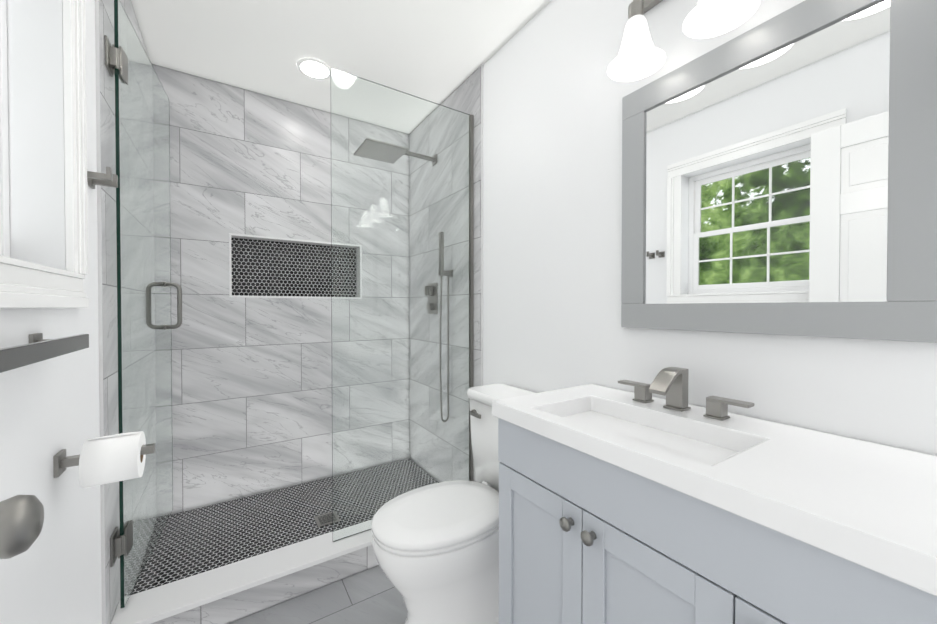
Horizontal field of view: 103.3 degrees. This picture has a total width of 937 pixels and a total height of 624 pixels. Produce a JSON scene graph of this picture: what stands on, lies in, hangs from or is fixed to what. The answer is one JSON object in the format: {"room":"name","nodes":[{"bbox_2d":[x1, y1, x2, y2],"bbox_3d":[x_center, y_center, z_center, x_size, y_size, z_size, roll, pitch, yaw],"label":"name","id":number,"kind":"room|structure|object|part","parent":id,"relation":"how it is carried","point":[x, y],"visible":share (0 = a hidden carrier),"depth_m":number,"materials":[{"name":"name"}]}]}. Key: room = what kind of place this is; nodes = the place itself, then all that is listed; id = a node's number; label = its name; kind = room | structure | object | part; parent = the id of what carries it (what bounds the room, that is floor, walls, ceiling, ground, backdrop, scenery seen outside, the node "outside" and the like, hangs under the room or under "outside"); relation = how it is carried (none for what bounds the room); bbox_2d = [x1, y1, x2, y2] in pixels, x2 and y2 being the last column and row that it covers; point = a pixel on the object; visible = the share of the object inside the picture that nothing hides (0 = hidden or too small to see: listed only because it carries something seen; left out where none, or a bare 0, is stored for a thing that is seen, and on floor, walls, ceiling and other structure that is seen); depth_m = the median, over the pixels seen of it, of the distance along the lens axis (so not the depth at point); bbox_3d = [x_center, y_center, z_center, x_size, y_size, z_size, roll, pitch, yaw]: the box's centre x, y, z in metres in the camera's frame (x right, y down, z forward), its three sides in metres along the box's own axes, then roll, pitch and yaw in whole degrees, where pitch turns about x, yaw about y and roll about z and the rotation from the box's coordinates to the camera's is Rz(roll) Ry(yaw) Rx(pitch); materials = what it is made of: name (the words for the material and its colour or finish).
{"room":"bathroom","nodes":[
{"label":"bathroom","id":0,"kind":"room"},
{"bbox_2d":[0,0,101,623],"bbox_3d":[-1.002,-0.064,0.794,0.140,2.440,2.930,0,1,-33],"label":"wall","id":1,"kind":"structure","parent":0,"point":[49,409],"depth_m":0.89,"materials":[{"name":"white paint"}]},
{"bbox_2d":[0,0,88,307],"bbox_3d":[-0.860,-0.496,0.589,0.161,0.980,0.880,0,1,-33],"label":"window unit","id":2,"kind":"structure","parent":1,"relation":"in","point":[24,284],"depth_m":0.92,"materials":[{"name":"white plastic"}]},
{"bbox_2d":[0,333,88,372],"bbox_3d":[-0.736,0.069,0.578,0.071,0.044,0.605,0,1,-33],"label":"rail","id":3,"kind":"object","parent":1,"relation":"attached to","point":[38,348],"visible":1,"depth_m":0.64,"materials":[{"name":"silver metal"}]},
{"bbox_2d":[87,167,117,187],"bbox_3d":[-1.049,-0.389,1.046,0.061,0.046,0.040,0,1,-33],"label":"robe hook","id":4,"kind":"object","parent":1,"relation":"attached to","point":[108,179],"depth_m":1.07,"materials":[{"name":"silver metal"}]},
{"bbox_2d":[53,431,154,487],"bbox_3d":[-0.904,0.365,0.936,0.176,0.113,0.156,0,1,-33],"label":"toilet paper holder","id":5,"kind":"object","parent":1,"relation":"attached to","point":[109,459],"visible":1,"depth_m":0.89,"materials":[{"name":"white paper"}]},
{"bbox_2d":[99,0,148,623],"bbox_3d":[-1.405,-0.072,1.551,0.008,2.440,0.940,0,1,-33],"label":"wall tiles","id":6,"kind":"structure","parent":1,"relation":"attached to","point":[109,251],"depth_m":1.24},
{"bbox_2d":[104,35,132,566],"bbox_3d":[-1.189,-0.029,1.263,0.040,1.736,0.107,0,1,-33],"label":"shower door hinge","id":7,"kind":"object","parent":6,"relation":"attached to","point":[117,58],"visible":0.94,"depth_m":1.25,"materials":[{"name":"silver metal"}]},
{"bbox_2d":[114,0,181,607],"bbox_3d":[-1.325,-0.028,1.571,0.142,2.068,0.696,0,1,-33],"label":"shower door","id":8,"kind":"structure","parent":7,"relation":"attached to","point":[143,218],"depth_m":1.47,"materials":[{"name":"clear glass"}]},
{"bbox_3d":[-1.444,-0.029,1.754,0.142,0.228,0.030,0,1,-33],"label":"handle","id":9,"kind":"part","parent":8,"relation":"part of","materials":[{"name":"silver metal"}]},
{"bbox_2d":[95,0,482,623],"bbox_3d":[-0.538,-0.072,1.558,1.470,2.440,0.014,0,1,-33],"label":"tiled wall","id":10,"kind":"structure","parent":1,"relation":"attached to","point":[100,287],"depth_m":1.16,"materials":[{"name":"white"}]},
{"bbox_2d":[152,64,331,514],"bbox_3d":[-1.087,-0.082,2.402,1.470,2.440,0.140,0,1,-33],"label":"wall","id":11,"kind":"structure","parent":0,"point":[251,396],"depth_m":2.19,"materials":[{"name":"tile"}]},
{"bbox_2d":[229,233,330,298],"bbox_3d":[-1.078,-0.272,2.373,0.765,0.370,0.094,0,1,-33],"label":"trim","id":12,"kind":"structure","parent":11,"relation":"attached to","point":[264,238],"depth_m":2.24,"materials":[{"name":"white"}]},
{"bbox_2d":[228,565,406,623],"bbox_3d":[-0.327,1.201,1.247,1.750,0.100,2.930,0,1,-33],"label":"floor","id":13,"kind":"structure","parent":0,"point":[372,595],"depth_m":1.45,"materials":[{"name":"tile"}]},
{"bbox_2d":[131,477,331,594],"bbox_3d":[-0.839,1.117,2.034,1.454,0.050,0.770,0,1,-33],"label":"shower floor","id":14,"kind":"structure","parent":13,"relation":"on","point":[189,543],"depth_m":1.86,"materials":[{"name":"black tile"}]},
{"bbox_2d":[314,512,331,526],"bbox_3d":[-0.747,1.091,1.957,0.110,0.003,0.110,0,1,-33],"label":"shower drain","id":15,"kind":"object","parent":14,"relation":"on","point":[323,519],"visible":0.62,"depth_m":1.95,"materials":[{"name":"silver metal"}]},
{"bbox_2d":[111,529,378,623],"bbox_3d":[-0.587,1.082,1.647,1.454,0.130,0.170,0,1,-33],"label":"shower curb","id":16,"kind":"object","parent":13,"relation":"on","point":[232,592],"visible":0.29,"depth_m":1.43,"materials":[{"name":"stone"}]},
{"bbox_2d":[330,68,469,541],"bbox_3d":[-0.291,-0.026,1.828,0.738,2.078,0.010,0,1,-33],"label":"glass panel","id":17,"kind":"object","parent":16,"relation":"on","point":[400,243],"visible":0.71,"depth_m":1.78,"materials":[{"name":"clear glass"}]},
{"bbox_2d":[371,384,534,623],"bbox_3d":[-0.012,0.751,1.429,0.722,0.797,0.484,0,1,-33],"label":"toilet","id":18,"kind":"object","parent":13,"relation":"on","point":[435,546],"visible":0.75,"depth_m":1.28,"materials":[{"name":"white ceramic"}]},
{"bbox_2d":[492,367,936,623],"bbox_3d":[0.509,0.657,0.860,0.477,0.998,0.922,0,1,-33],"label":"bathroom vanity","id":19,"kind":"object","parent":13,"relation":"on","point":[640,504],"visible":1,"depth_m":0.70,"materials":[{"name":"grey paint"}]},
{"bbox_3d":[0.332,0.500,0.719,0.030,0.031,0.400,0,1,-33],"label":"knob","id":20,"kind":"part","parent":19,"relation":"part of","materials":[{"name":"silver metal"}]},
{"bbox_3d":[0.345,0.755,0.748,0.020,0.594,0.904,0,1,-33],"label":"door","id":21,"kind":"part","parent":19,"relation":"part of","materials":[{"name":"grey paint"}]},
{"bbox_2d":[618,367,753,419],"bbox_3d":[0.548,0.212,1.011,0.125,0.112,0.350,0,1,-33],"label":"faucet","id":22,"kind":"object","parent":19,"relation":"on","point":[672,382],"depth_m":1.01,"materials":[{"name":"silver metal"}]},
{"bbox_2d":[131,0,550,112],"bbox_3d":[-0.327,-1.339,1.218,1.750,0.100,2.930,0,1,-33],"label":"ceiling","id":23,"kind":"structure","parent":0,"point":[438,51],"depth_m":1.76,"materials":[{"name":"white paint"}]},
{"bbox_2d":[297,58,330,79],"bbox_3d":[-0.820,-1.294,1.978,0.176,0.006,0.176,0,1,-33],"label":"recessed light","id":24,"kind":"object","parent":23,"relation":"in","point":[315,68],"visible":0.85,"depth_m":1.97,"materials":[{"name":"white paint"}]},
{"bbox_2d":[483,0,936,455],"bbox_3d":[0.348,-0.074,1.671,0.140,2.440,2.930,0,1,-33],"label":"wall","id":25,"kind":"structure","parent":0,"point":[554,93],"depth_m":1.36,"materials":[{"name":"white paint"}]},
{"bbox_2d":[440,66,480,481],"bbox_3d":[-0.182,-0.081,2.352,0.008,2.440,0.930,0,1,-33],"label":"wall tiles","id":26,"kind":"structure","parent":25,"relation":"attached to","point":[465,96],"depth_m":2.00,"materials":[{"name":"grey tile"}]},
{"bbox_2d":[470,114,473,480],"bbox_3d":[0.014,-0.028,2.026,0.018,2.080,0.022,0,1,-33],"label":"channel","id":27,"kind":"object","parent":26,"relation":"attached to","point":[471,251],"visible":0.59,"depth_m":2.01,"materials":[{"name":"silver metal"}]},
{"bbox_2d":[607,0,759,81],"bbox_3d":[0.629,-0.873,0.908,0.209,0.313,0.595,0,1,-33],"label":"vanity light","id":28,"kind":"object","parent":25,"relation":"attached to","point":[640,55],"visible":1,"depth_m":1.04,"materials":[{"name":"white glass"}]},
{"bbox_2d":[621,0,936,342],"bbox_3d":[0.706,-0.329,0.964,0.026,0.766,0.675,0,1,-33],"label":"mirror","id":29,"kind":"object","parent":25,"relation":"attached to","point":[779,174],"visible":0.96,"depth_m":0.87,"materials":[{"name":"grey"}]},
{"bbox_3d":[0.433,-0.055,0.063,1.470,2.440,0.140,0,1,-33],"label":"wall","id":30,"kind":"structure","parent":0,"visible":0},
{"bbox_2d":[0,495,43,558],"bbox_3d":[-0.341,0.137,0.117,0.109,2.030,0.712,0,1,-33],"label":"door knob","id":31,"kind":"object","parent":30,"relation":"in","point":[21,520],"depth_m":0.37,"materials":[{"name":"silver metal"}]}
]}

